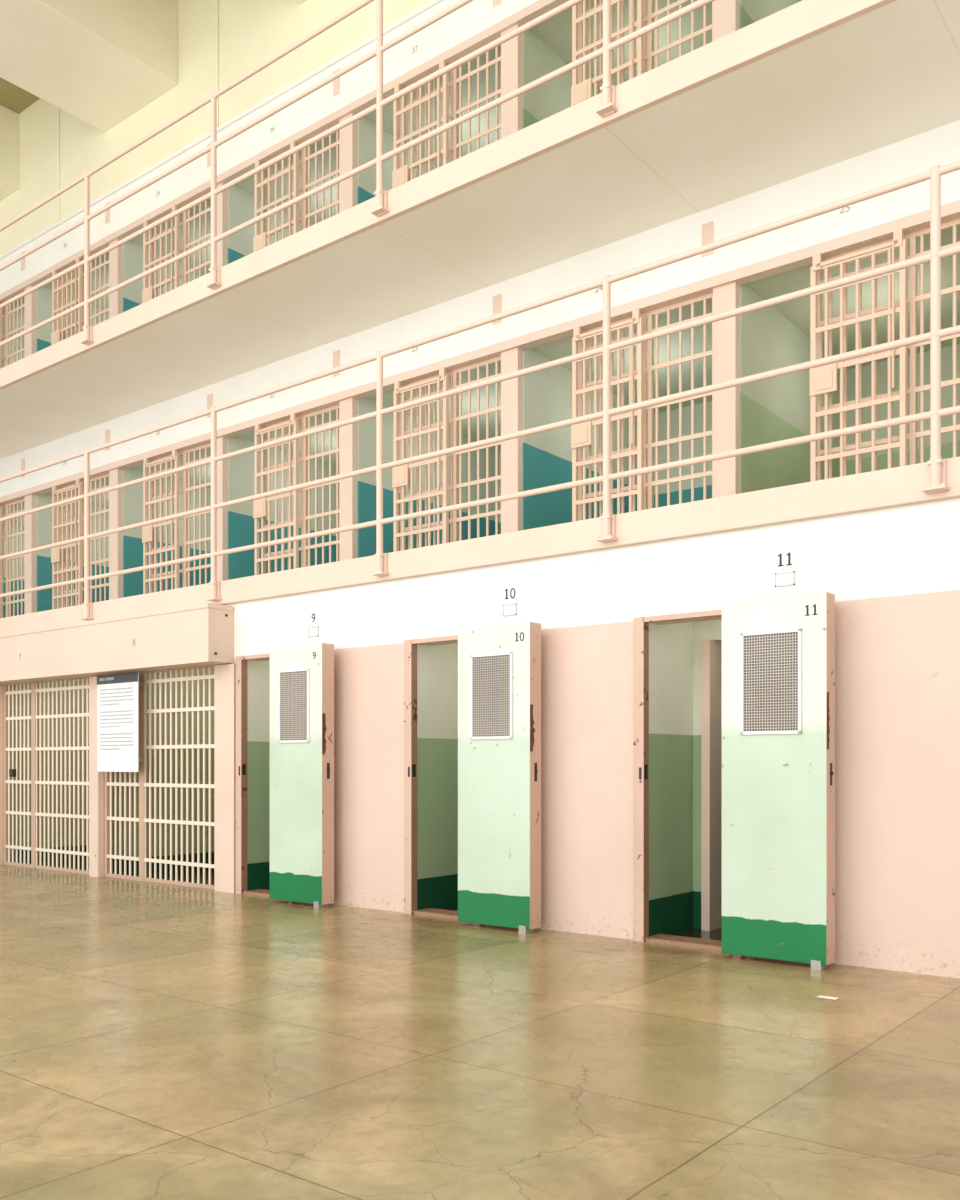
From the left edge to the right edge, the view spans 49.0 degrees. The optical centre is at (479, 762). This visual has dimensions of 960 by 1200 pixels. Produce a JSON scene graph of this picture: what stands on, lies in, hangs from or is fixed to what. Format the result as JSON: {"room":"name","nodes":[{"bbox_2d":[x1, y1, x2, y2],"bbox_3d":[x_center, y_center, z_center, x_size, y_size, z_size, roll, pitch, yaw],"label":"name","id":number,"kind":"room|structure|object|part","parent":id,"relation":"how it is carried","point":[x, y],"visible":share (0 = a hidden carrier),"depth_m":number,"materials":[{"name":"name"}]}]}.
{"room":"prison interior","nodes":[
{"label":"prison interior","id":0,"kind":"room"},
{"bbox_2d":[0,77,39,113],"bbox_3d":[-4.240,-9.300,7.548,24.000,0.200,14.100,0,0,38],"label":"ceiling","id":1,"kind":"structure","parent":0,"point":[13,97],"depth_m":14.56,"materials":[{"name":"paint"}]},
{"bbox_2d":[0,105,18,200],"bbox_3d":[-10.657,-8.670,10.931,1.550,1.060,11.380,0,0,38],"label":"ceiling beam","id":2,"kind":"structure","parent":1,"relation":"attached to","point":[9,119],"depth_m":14.82,"materials":[{"name":"paint"}]},
{"bbox_2d":[0,0,177,131],"bbox_3d":[-7.750,-8.670,8.643,1.550,1.060,11.380,0,0,38],"label":"ceiling beam","id":3,"kind":"structure","parent":1,"relation":"attached to","point":[99,62],"depth_m":12.27,"materials":[{"name":"paint"}]},
{"bbox_2d":[10,619,721,935],"bbox_3d":[-3.651,-0.100,13.342,17.760,2.600,3.865,0,0,38],"label":"wall","id":4,"kind":"structure","parent":0,"point":[674,649],"depth_m":8.62,"materials":[{"name":"green paint"}]},
{"bbox_2d":[701,640,721,930],"bbox_3d":[0.045,0.160,8.923,4.245,2.080,0.240,0,0,38],"label":"trim","id":5,"kind":"structure","parent":4,"relation":"attached to","point":[711,651],"depth_m":7.55,"materials":[{"name":"pink paint"}]},
{"bbox_2d":[4,0,801,366],"bbox_3d":[-1.383,-5.710,12.553,19.100,2.200,2.500,0,0,38],"label":"wall","id":6,"kind":"structure","parent":0,"point":[547,46],"depth_m":10.95,"materials":[{"name":"beige metal"}]},
{"bbox_2d":[0,858,959,1199],"bbox_3d":[-4.240,1.275,7.548,24.000,0.150,14.100,0,0,38],"label":"floor","id":7,"kind":"structure","parent":0,"point":[158,1041],"depth_m":4.25,"materials":[{"name":"concrete"}]},
{"bbox_2d":[817,995,837,999],"bbox_3d":[1.773,1.196,5.374,0.106,0.004,0.050,0,0,44],"label":"paper scrap","id":8,"kind":"object","parent":7,"relation":"on","point":[820,996],"visible":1,"depth_m":5.37,"materials":[{"name":"white paper"}]},
{"bbox_2d":[0,0,959,496],"bbox_3d":[-1.485,-5.445,11.050,24.000,7.510,0.150,0,0,38],"label":"wall","id":9,"kind":"structure","parent":0,"point":[914,155],"depth_m":11.23,"materials":[{"name":"white paint"}]},
{"bbox_2d":[0,508,1,617],"bbox_3d":[-7.183,-2.722,15.386,0.680,2.060,0.061,0,0,38],"label":"door","id":10,"kind":"structure","parent":9,"relation":"in","point":[0,508],"depth_m":15.19,"materials":[{"name":"paint"}]},
{"bbox_2d":[0,308,1,368],"bbox_3d":[-7.183,-5.642,15.386,0.680,2.060,0.061,0,0,38],"label":"door","id":11,"kind":"structure","parent":9,"relation":"in","point":[1,308],"depth_m":15.19,"materials":[{"name":"paint"}]},
{"bbox_2d":[0,499,23,617],"bbox_3d":[-6.871,-2.725,15.282,1.302,2.060,0.040,0,0,38],"label":"bars","id":12,"kind":"object","parent":9,"relation":"attached to","point":[9,535],"visible":0.58,"depth_m":15.19,"materials":[{"name":"paint"}]},
{"bbox_2d":[2,297,23,367],"bbox_3d":[-6.871,-5.645,15.282,1.302,2.060,0.040,0,0,38],"label":"bars","id":13,"kind":"object","parent":9,"relation":"attached to","point":[9,312],"visible":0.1,"depth_m":15.18,"materials":[{"name":"paint"}]},
{"bbox_2d":[58,108,59,220],"bbox_3d":[-5.703,-8.250,14.259,0.022,1.800,0.022,0,0,-29],"label":"pipe","id":14,"kind":"object","parent":9,"relation":"attached to","point":[58,108],"visible":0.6,"depth_m":14.26,"materials":[{"name":"metal"}]},
{"bbox_2d":[51,478,82,608],"bbox_3d":[-5.533,-2.722,14.088,0.680,2.060,0.061,0,0,38],"label":"door","id":15,"kind":"structure","parent":9,"relation":"in","point":[55,551],"depth_m":14.08,"materials":[{"name":"paint"}]},
{"bbox_3d":[-5.342,-3.157,13.910,0.017,1.030,0.017,0,0,16],"label":"lever rod","id":16,"kind":"part","parent":15,"relation":"part of","materials":[{"name":"paint"}]},
{"bbox_2d":[51,257,82,344],"bbox_3d":[-5.533,-5.642,14.088,0.680,2.060,0.061,0,0,38],"label":"door","id":17,"kind":"structure","parent":9,"relation":"in","point":[55,335],"depth_m":14.08,"materials":[{"name":"paint"}]},
{"bbox_3d":[-5.342,-6.077,13.910,0.017,1.030,0.017,0,0,16],"label":"lever rod","id":18,"kind":"part","parent":17,"relation":"part of","materials":[{"name":"paint"}]},
{"bbox_2d":[59,474,108,607],"bbox_3d":[-5.221,-2.725,13.983,1.302,2.060,0.040,0,0,38],"label":"bars","id":19,"kind":"object","parent":9,"relation":"attached to","point":[105,476],"visible":0.42,"depth_m":13.89,"materials":[{"name":"paint"}]},
{"bbox_2d":[59,252,108,340],"bbox_3d":[-5.221,-5.645,13.983,1.302,2.060,0.040,0,0,38],"label":"bars","id":20,"kind":"object","parent":9,"relation":"attached to","point":[105,263],"visible":0.05,"depth_m":13.86,"materials":[{"name":"paint"}]},
{"bbox_2d":[142,449,178,593],"bbox_3d":[-3.882,-2.722,12.789,0.680,2.060,0.061,0,0,38],"label":"door","id":21,"kind":"structure","parent":9,"relation":"in","point":[147,531],"depth_m":12.79,"materials":[{"name":"paint"}]},
{"bbox_3d":[-3.692,-3.157,12.611,0.017,1.030,0.017,0,0,16],"label":"lever rod","id":22,"kind":"part","parent":21,"relation":"part of","materials":[{"name":"paint"}]},
{"bbox_2d":[142,205,178,302],"bbox_3d":[-3.882,-5.642,12.789,0.680,2.060,0.061,0,0,38],"label":"door","id":23,"kind":"structure","parent":9,"relation":"in","point":[147,292],"depth_m":12.79,"materials":[{"name":"paint"}]},
{"bbox_3d":[-3.692,-6.077,12.611,0.017,1.030,0.017,0,0,16],"label":"lever rod","id":24,"kind":"part","parent":23,"relation":"part of","materials":[{"name":"paint"}]},
{"bbox_2d":[150,443,210,592],"bbox_3d":[-3.571,-2.725,12.684,1.302,2.060,0.040,0,0,38],"label":"bars","id":25,"kind":"object","parent":9,"relation":"attached to","point":[185,491],"visible":0.38,"depth_m":12.61,"materials":[{"name":"paint"}]},
{"bbox_2d":[151,198,210,297],"bbox_3d":[-3.571,-5.645,12.684,1.302,2.060,0.040,0,0,38],"label":"bars","id":26,"kind":"object","parent":9,"relation":"attached to","point":[185,223],"visible":0.06,"depth_m":12.61,"materials":[{"name":"paint"}]},
{"bbox_2d":[216,0,218,126],"bbox_3d":[-3.031,-8.250,12.157,0.022,1.800,0.022,0,0,-29],"label":"pipe","id":27,"kind":"object","parent":9,"relation":"attached to","point":[217,1],"visible":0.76,"depth_m":12.15,"materials":[{"name":"metal"}]},
{"bbox_2d":[0,0,443,259],"bbox_3d":[-1.541,-7.300,10.979,24.000,0.040,0.030,0,0,38],"label":"trim","id":28,"kind":"structure","parent":9,"relation":"attached to","point":[432,3],"depth_m":11.86,"materials":[{"name":"white paint"}]},
{"bbox_2d":[253,413,298,574],"bbox_3d":[-2.232,-2.722,11.491,0.680,2.060,0.061,0,0,38],"label":"door","id":29,"kind":"structure","parent":9,"relation":"in","point":[259,505],"depth_m":11.49,"materials":[{"name":"paint"}]},
{"bbox_3d":[-2.041,-3.157,11.313,0.017,1.030,0.017,0,0,16],"label":"lever rod","id":30,"kind":"part","parent":29,"relation":"part of","materials":[{"name":"paint"}]},
{"bbox_2d":[253,140,298,251],"bbox_3d":[-2.232,-5.642,11.491,0.680,2.060,0.061,0,0,38],"label":"door","id":31,"kind":"structure","parent":9,"relation":"in","point":[259,240],"depth_m":11.49,"materials":[{"name":"paint"}]},
{"bbox_3d":[-2.041,-6.077,11.313,0.017,1.030,0.017,0,0,16],"label":"lever rod","id":32,"kind":"part","parent":31,"relation":"part of","materials":[{"name":"paint"}]},
{"bbox_2d":[261,405,338,573],"bbox_3d":[-1.920,-2.725,11.386,1.302,2.060,0.040,0,0,38],"label":"bars","id":33,"kind":"object","parent":9,"relation":"attached to","point":[306,456],"visible":0.5,"depth_m":11.29,"materials":[{"name":"paint"}]},
{"bbox_2d":[264,130,338,242],"bbox_3d":[-1.920,-5.645,11.386,1.302,2.060,0.040,0,0,38],"label":"bars","id":34,"kind":"object","parent":9,"relation":"attached to","point":[306,214],"visible":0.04,"depth_m":11.27,"materials":[{"name":"paint"}]},
{"bbox_2d":[0,0,739,357],"bbox_3d":[-3.645,-5.910,12.670,18.600,2.600,0.115,0,0,38],"label":"trim","id":35,"kind":"structure","parent":9,"relation":"attached to","point":[726,13],"depth_m":10.86,"materials":[{"name":"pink paint"}]},
{"bbox_2d":[392,367,448,551],"bbox_3d":[-0.582,-2.722,10.192,0.680,2.060,0.061,0,0,38],"label":"door","id":36,"kind":"structure","parent":9,"relation":"in","point":[399,473],"depth_m":10.19,"materials":[{"name":"paint"}]},
{"bbox_3d":[-0.391,-3.157,10.014,0.017,1.030,0.017,0,0,-29],"label":"lever rod","id":37,"kind":"part","parent":36,"relation":"part of","materials":[{"name":"paint"}]},
{"bbox_2d":[392,59,448,188],"bbox_3d":[-0.582,-5.642,10.192,0.680,2.060,0.061,0,0,38],"label":"door","id":38,"kind":"structure","parent":9,"relation":"in","point":[399,175],"depth_m":10.19,"materials":[{"name":"paint"}]},
{"bbox_3d":[-0.391,-6.077,10.014,0.017,1.030,0.017,0,0,-29],"label":"lever rod","id":39,"kind":"part","parent":38,"relation":"part of","materials":[{"name":"paint"}]},
{"bbox_2d":[400,356,500,550],"bbox_3d":[-0.270,-2.725,10.087,1.302,2.060,0.040,0,0,38],"label":"bars","id":40,"kind":"object","parent":9,"relation":"attached to","point":[456,417],"visible":0.56,"depth_m":10.03,"materials":[{"name":"paint"}]},
{"bbox_2d":[400,45,500,180],"bbox_3d":[-0.270,-5.645,10.087,1.302,2.060,0.040,0,0,38],"label":"bars","id":41,"kind":"object","parent":9,"relation":"attached to","point":[456,78],"visible":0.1,"depth_m":10.02,"materials":[{"name":"paint"}]},
{"bbox_2d":[0,200,959,613],"bbox_3d":[-3.645,-2.990,12.670,18.600,2.600,0.115,0,0,38],"label":"trim","id":42,"kind":"structure","parent":9,"relation":"attached to","point":[725,287],"depth_m":9.56,"materials":[{"name":"pink paint"}]},
{"bbox_2d":[0,0,959,458],"bbox_3d":[-1.989,-4.506,10.409,24.000,0.217,1.480,0,0,38],"label":"walkway","id":43,"kind":"object","parent":9,"relation":"attached to","point":[807,86],"visible":1,"depth_m":8.21,"materials":[{"name":"concrete"}]},
{"bbox_2d":[0,0,714,346],"bbox_3d":[-2.473,-5.330,9.794,24.000,1.801,0.082,0,0,38],"label":"railing","id":44,"kind":"object","parent":43,"relation":"attached to","point":[608,107],"visible":1,"depth_m":9.03,"materials":[{"name":"metal"}]},
{"bbox_3d":[-4.147,-5.410,11.111,0.062,1.641,0.062,0,0,38],"label":"post","id":45,"kind":"part","parent":44,"relation":"part of","materials":[{"name":"metal"}]},
{"bbox_3d":[-2.473,-6.200,9.793,24.000,0.043,0.043,0,0,38],"label":"rail","id":46,"kind":"part","parent":44,"relation":"part of","materials":[{"name":"metal"}]},
{"bbox_3d":[-2.477,-5.410,9.796,0.062,1.641,0.062,0,0,38],"label":"post","id":47,"kind":"part","parent":44,"relation":"part of","materials":[{"name":"metal"}]},
{"bbox_3d":[-2.473,-5.740,9.793,24.000,0.043,0.043,0,0,38],"label":"rail","id":48,"kind":"part","parent":44,"relation":"part of","materials":[{"name":"metal"}]},
{"bbox_3d":[-0.807,-5.410,8.482,0.062,1.641,0.062,0,0,38],"label":"post","id":49,"kind":"part","parent":44,"relation":"part of","materials":[{"name":"metal"}]},
{"bbox_3d":[0.863,-5.410,7.168,0.062,1.641,0.062,0,0,38],"label":"post","id":50,"kind":"part","parent":44,"relation":"part of","materials":[{"name":"metal"}]},
{"bbox_2d":[571,308,643,521],"bbox_3d":[1.068,-2.722,8.893,0.680,2.060,0.061,0,0,38],"label":"door","id":51,"kind":"structure","parent":9,"relation":"in","point":[581,433],"depth_m":8.82,"materials":[{"name":"paint"}]},
{"bbox_3d":[1.259,-3.157,8.716,0.017,1.030,0.017,0,0,-29],"label":"lever rod","id":52,"kind":"part","parent":51,"relation":"part of","materials":[{"name":"paint"}]},
{"bbox_2d":[571,0,643,105],"bbox_3d":[1.068,-5.642,8.893,0.680,2.060,0.061,0,0,38],"label":"door","id":53,"kind":"structure","parent":9,"relation":"in","point":[582,91],"depth_m":8.96,"materials":[{"name":"paint"}]},
{"bbox_3d":[1.259,-6.077,8.716,0.017,1.030,0.017,0,0,-29],"label":"lever rod","id":54,"kind":"part","parent":53,"relation":"part of","materials":[{"name":"paint"}]},
{"bbox_2d":[578,292,712,520],"bbox_3d":[1.380,-2.725,8.788,1.302,2.060,0.040,0,0,38],"label":"bars","id":55,"kind":"object","parent":9,"relation":"attached to","point":[649,367],"visible":0.56,"depth_m":8.74,"materials":[{"name":"paint"}]},
{"bbox_2d":[578,0,712,93],"bbox_3d":[1.380,-5.645,8.788,1.302,2.060,0.040,0,0,38],"label":"bars","id":56,"kind":"object","parent":9,"relation":"attached to","point":[649,14],"visible":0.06,"depth_m":8.75,"materials":[{"name":"paint"}]},
{"bbox_2d":[810,228,906,481],"bbox_3d":[2.719,-2.722,7.595,0.680,2.060,0.061,0,0,38],"label":"door","id":57,"kind":"structure","parent":9,"relation":"in","point":[823,379],"depth_m":7.59,"materials":[{"name":"paint"}]},
{"bbox_3d":[2.910,-3.157,7.417,0.017,1.030,0.017,0,0,16],"label":"lever rod","id":58,"kind":"part","parent":57,"relation":"part of","materials":[{"name":"paint"}]},
{"bbox_2d":[817,219,959,479],"bbox_3d":[3.031,-2.725,7.490,1.302,2.060,0.040,0,0,38],"label":"bars","id":59,"kind":"object","parent":9,"relation":"attached to","point":[913,299],"visible":0.41,"depth_m":7.48,"materials":[{"name":"paint"}]},
{"bbox_2d":[3,497,959,977],"bbox_3d":[-2.354,-0.140,9.945,24.000,2.680,0.200,0,0,38],"label":"wall","id":60,"kind":"structure","parent":0,"point":[892,573],"depth_m":7.11,"materials":[{"name":"paint"}]},
{"bbox_2d":[4,676,90,874],"bbox_3d":[-4.852,0.125,11.816,1.920,2.150,0.070,0,0,38],"label":"bars","id":61,"kind":"object","parent":60,"relation":"attached to","point":[34,717],"visible":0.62,"depth_m":11.82,"materials":[{"name":"paint"}]},
{"bbox_2d":[0,603,233,684],"bbox_3d":[-7.153,-1.183,13.402,12.182,0.530,0.298,0,0,38],"label":"housing","id":62,"kind":"object","parent":60,"relation":"attached to","point":[198,635],"visible":1,"depth_m":10.38,"materials":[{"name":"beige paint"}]},
{"bbox_2d":[0,664,235,892],"bbox_3d":[-4.807,0.142,11.793,6.580,2.115,0.170,0,0,38],"label":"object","id":63,"kind":"structure","parent":60,"relation":"attached to","point":[225,675],"depth_m":9.86,"materials":[{"name":"pink paint"}]},
{"bbox_2d":[105,665,214,889],"bbox_3d":[-3.192,0.125,10.529,1.920,2.150,0.040,0,0,38],"label":"bars","id":64,"kind":"object","parent":60,"relation":"attached to","point":[142,784],"visible":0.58,"depth_m":10.52,"materials":[{"name":"paint"}]},
{"bbox_2d":[97,672,143,771],"bbox_3d":[-3.637,-0.405,10.740,0.720,0.990,0.158,0,0,38],"label":"information sign","id":65,"kind":"object","parent":64,"relation":"attached to","point":[117,694],"visible":1,"depth_m":10.68,"materials":[{"name":"white paper"}]},
{"bbox_2d":[236,653,269,896],"bbox_3d":[-1.875,0.110,9.547,0.775,2.180,0.233,0,0,38],"label":"trim","id":66,"kind":"structure","parent":60,"relation":"attached to","point":[241,661],"depth_m":9.67,"materials":[{"name":"pink paint"}]},
{"bbox_2d":[270,643,333,908],"bbox_3d":[-1.499,0.105,8.956,0.687,2.190,0.233,0,0,38],"label":"door","id":67,"kind":"structure","parent":60,"relation":"in","point":[301,676],"depth_m":8.81,"materials":[{"name":"paint"}]},
{"bbox_2d":[278,668,309,742],"bbox_3d":[-1.569,-0.480,8.872,0.376,0.616,0.014,0,0,38],"label":"vent","id":68,"kind":"object","parent":67,"relation":"attached to","point":[293,683],"depth_m":8.87,"materials":[{"name":"white metal"}]},
{"bbox_3d":[-1.253,0.065,8.723,0.012,0.130,0.030,0,0,38],"label":"lock plate","id":69,"kind":"part","parent":67,"relation":"part of","materials":[{"name":"metal"}]},
{"bbox_2d":[308,626,318,636],"bbox_3d":[-1.439,-1.133,9.095,0.126,0.085,0.008,0,0,38],"label":"label holder","id":70,"kind":"object","parent":60,"relation":"attached to","point":[312,631],"visible":1,"depth_m":9.09,"materials":[{"name":"white paint"}]},
{"bbox_3d":[-1.438,-1.130,9.096,0.120,0.080,0.004,0,0,38],"label":"plate","id":71,"kind":"part","parent":70,"relation":"part of","materials":[{"name":"white paint"}]},
{"bbox_2d":[404,635,457,918],"bbox_3d":[-0.232,0.110,8.255,0.775,2.180,0.233,0,0,38],"label":"trim","id":72,"kind":"structure","parent":60,"relation":"attached to","point":[410,646],"depth_m":8.38,"materials":[{"name":"pink paint"}]},
{"bbox_2d":[0,456,959,633],"bbox_3d":[-1.989,-1.587,10.409,24.000,0.217,1.480,0,0,38],"label":"walkway","id":73,"kind":"object","parent":60,"relation":"attached to","point":[902,485],"visible":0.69,"depth_m":7.42,"materials":[{"name":"concrete"}]},
{"bbox_2d":[0,161,959,620],"bbox_3d":[-2.473,-2.410,9.794,24.000,1.801,0.082,0,0,38],"label":"railing","id":74,"kind":"object","parent":73,"relation":"attached to","point":[936,465],"visible":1,"depth_m":7.15,"materials":[{"name":"metal"}]},
{"bbox_3d":[-4.147,-2.490,11.111,0.062,1.641,0.062,0,0,38],"label":"post","id":75,"kind":"part","parent":74,"relation":"part of","materials":[{"name":"metal"}]},
{"bbox_3d":[-2.477,-2.490,9.796,0.062,1.641,0.062,0,0,38],"label":"post","id":76,"kind":"part","parent":74,"relation":"part of","materials":[{"name":"metal"}]},
{"bbox_3d":[-0.807,-2.490,8.482,0.062,1.641,0.062,0,0,38],"label":"post","id":77,"kind":"part","parent":74,"relation":"part of","materials":[{"name":"metal"}]},
{"bbox_3d":[-2.473,-1.940,9.793,24.000,0.043,0.043,0,0,38],"label":"rail","id":78,"kind":"part","parent":74,"relation":"part of","materials":[{"name":"metal"}]},
{"bbox_3d":[-2.473,-2.380,9.793,24.000,0.043,0.043,0,0,38],"label":"rail","id":79,"kind":"part","parent":74,"relation":"part of","materials":[{"name":"metal"}]},
{"bbox_3d":[-2.473,-2.820,9.793,24.000,0.043,0.043,0,0,38],"label":"rail","id":80,"kind":"part","parent":74,"relation":"part of","materials":[{"name":"metal"}]},
{"bbox_3d":[0.863,-2.490,7.168,0.062,1.641,0.062,0,0,38],"label":"post","id":81,"kind":"part","parent":74,"relation":"part of","materials":[{"name":"metal"}]},
{"bbox_3d":[2.533,-2.490,5.854,0.062,1.641,0.062,0,0,38],"label":"post","id":82,"kind":"part","parent":74,"relation":"part of","materials":[{"name":"metal"}]},
{"bbox_2d":[458,622,540,933],"bbox_3d":[0.151,0.105,7.658,0.687,2.190,0.233,0,0,38],"label":"door","id":83,"kind":"structure","parent":60,"relation":"in","point":[499,666],"depth_m":7.53,"materials":[{"name":"paint"}]},
{"bbox_2d":[470,652,512,738],"bbox_3d":[0.081,-0.480,7.574,0.376,0.616,0.014,0,0,38],"label":"vent","id":84,"kind":"object","parent":83,"relation":"attached to","point":[491,673],"depth_m":7.57,"materials":[{"name":"white metal"}]},
{"bbox_3d":[0.397,0.065,7.424,0.012,0.130,0.030,0,0,38],"label":"lock plate","id":85,"kind":"part","parent":83,"relation":"part of","materials":[{"name":"metal"}]},
{"bbox_2d":[502,603,516,615],"bbox_3d":[0.219,-1.133,7.790,0.126,0.085,0.008,0,0,38],"label":"label holder","id":86,"kind":"object","parent":60,"relation":"attached to","point":[508,609],"visible":1,"depth_m":7.79,"materials":[{"name":"white paint"}]},
{"bbox_3d":[0.220,-1.130,7.791,0.120,0.080,0.004,0,0,38],"label":"plate","id":87,"kind":"part","parent":86,"relation":"part of","materials":[{"name":"white paint"}]},
{"bbox_2d":[505,588,514,598],"bbox_3d":[0.223,-1.254,7.789,0.099,0.079,0.003,0,0,38],"label":"number","id":88,"kind":"object","parent":60,"relation":"attached to","point":[506,590],"visible":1,"depth_m":7.79,"materials":[{"name":"black paint"}]},
{"bbox_2d":[633,609,721,950],"bbox_3d":[1.410,0.110,6.962,0.775,2.180,0.233,0,0,38],"label":"trim","id":89,"kind":"structure","parent":60,"relation":"attached to","point":[640,624],"depth_m":7.08,"materials":[{"name":"pink paint"}]},
{"bbox_2d":[722,592,834,970],"bbox_3d":[1.802,0.105,6.359,0.687,2.190,0.233,0,0,38],"label":"door","id":90,"kind":"structure","parent":60,"relation":"in","point":[778,653],"depth_m":6.25,"materials":[{"name":"paint"}]},
{"bbox_2d":[740,628,801,734],"bbox_3d":[1.731,-0.480,6.275,0.376,0.616,0.014,0,0,38],"label":"vent","id":91,"kind":"object","parent":90,"relation":"attached to","point":[770,658],"depth_m":6.28,"materials":[{"name":"white metal"}]},
{"bbox_3d":[2.047,0.065,6.125,0.012,0.130,0.030,0,0,38],"label":"lock plate","id":92,"kind":"part","parent":90,"relation":"part of","materials":[{"name":"metal"}]},
{"bbox_2d":[775,571,794,586],"bbox_3d":[1.877,-1.133,6.485,0.126,0.085,0.008,0,0,38],"label":"label holder","id":93,"kind":"object","parent":60,"relation":"attached to","point":[783,578],"visible":1,"depth_m":6.48,"materials":[{"name":"white paint"}]},
{"bbox_2d":[778,552,791,566],"bbox_3d":[1.879,-1.254,6.486,0.093,0.078,0.003,0,0,38],"label":"number","id":94,"kind":"object","parent":60,"relation":"attached to","point":[788,554],"visible":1,"depth_m":6.50,"materials":[{"name":"black paint"}]},
{"bbox_2d":[4,226,959,617],"bbox_3d":[-1.383,-2.790,12.553,19.100,2.200,2.500,0,0,38],"label":"cell interiors","id":95,"kind":"structure","parent":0,"point":[774,409],"depth_m":10.04,"materials":[{"name":"teal paint"}]}
]}

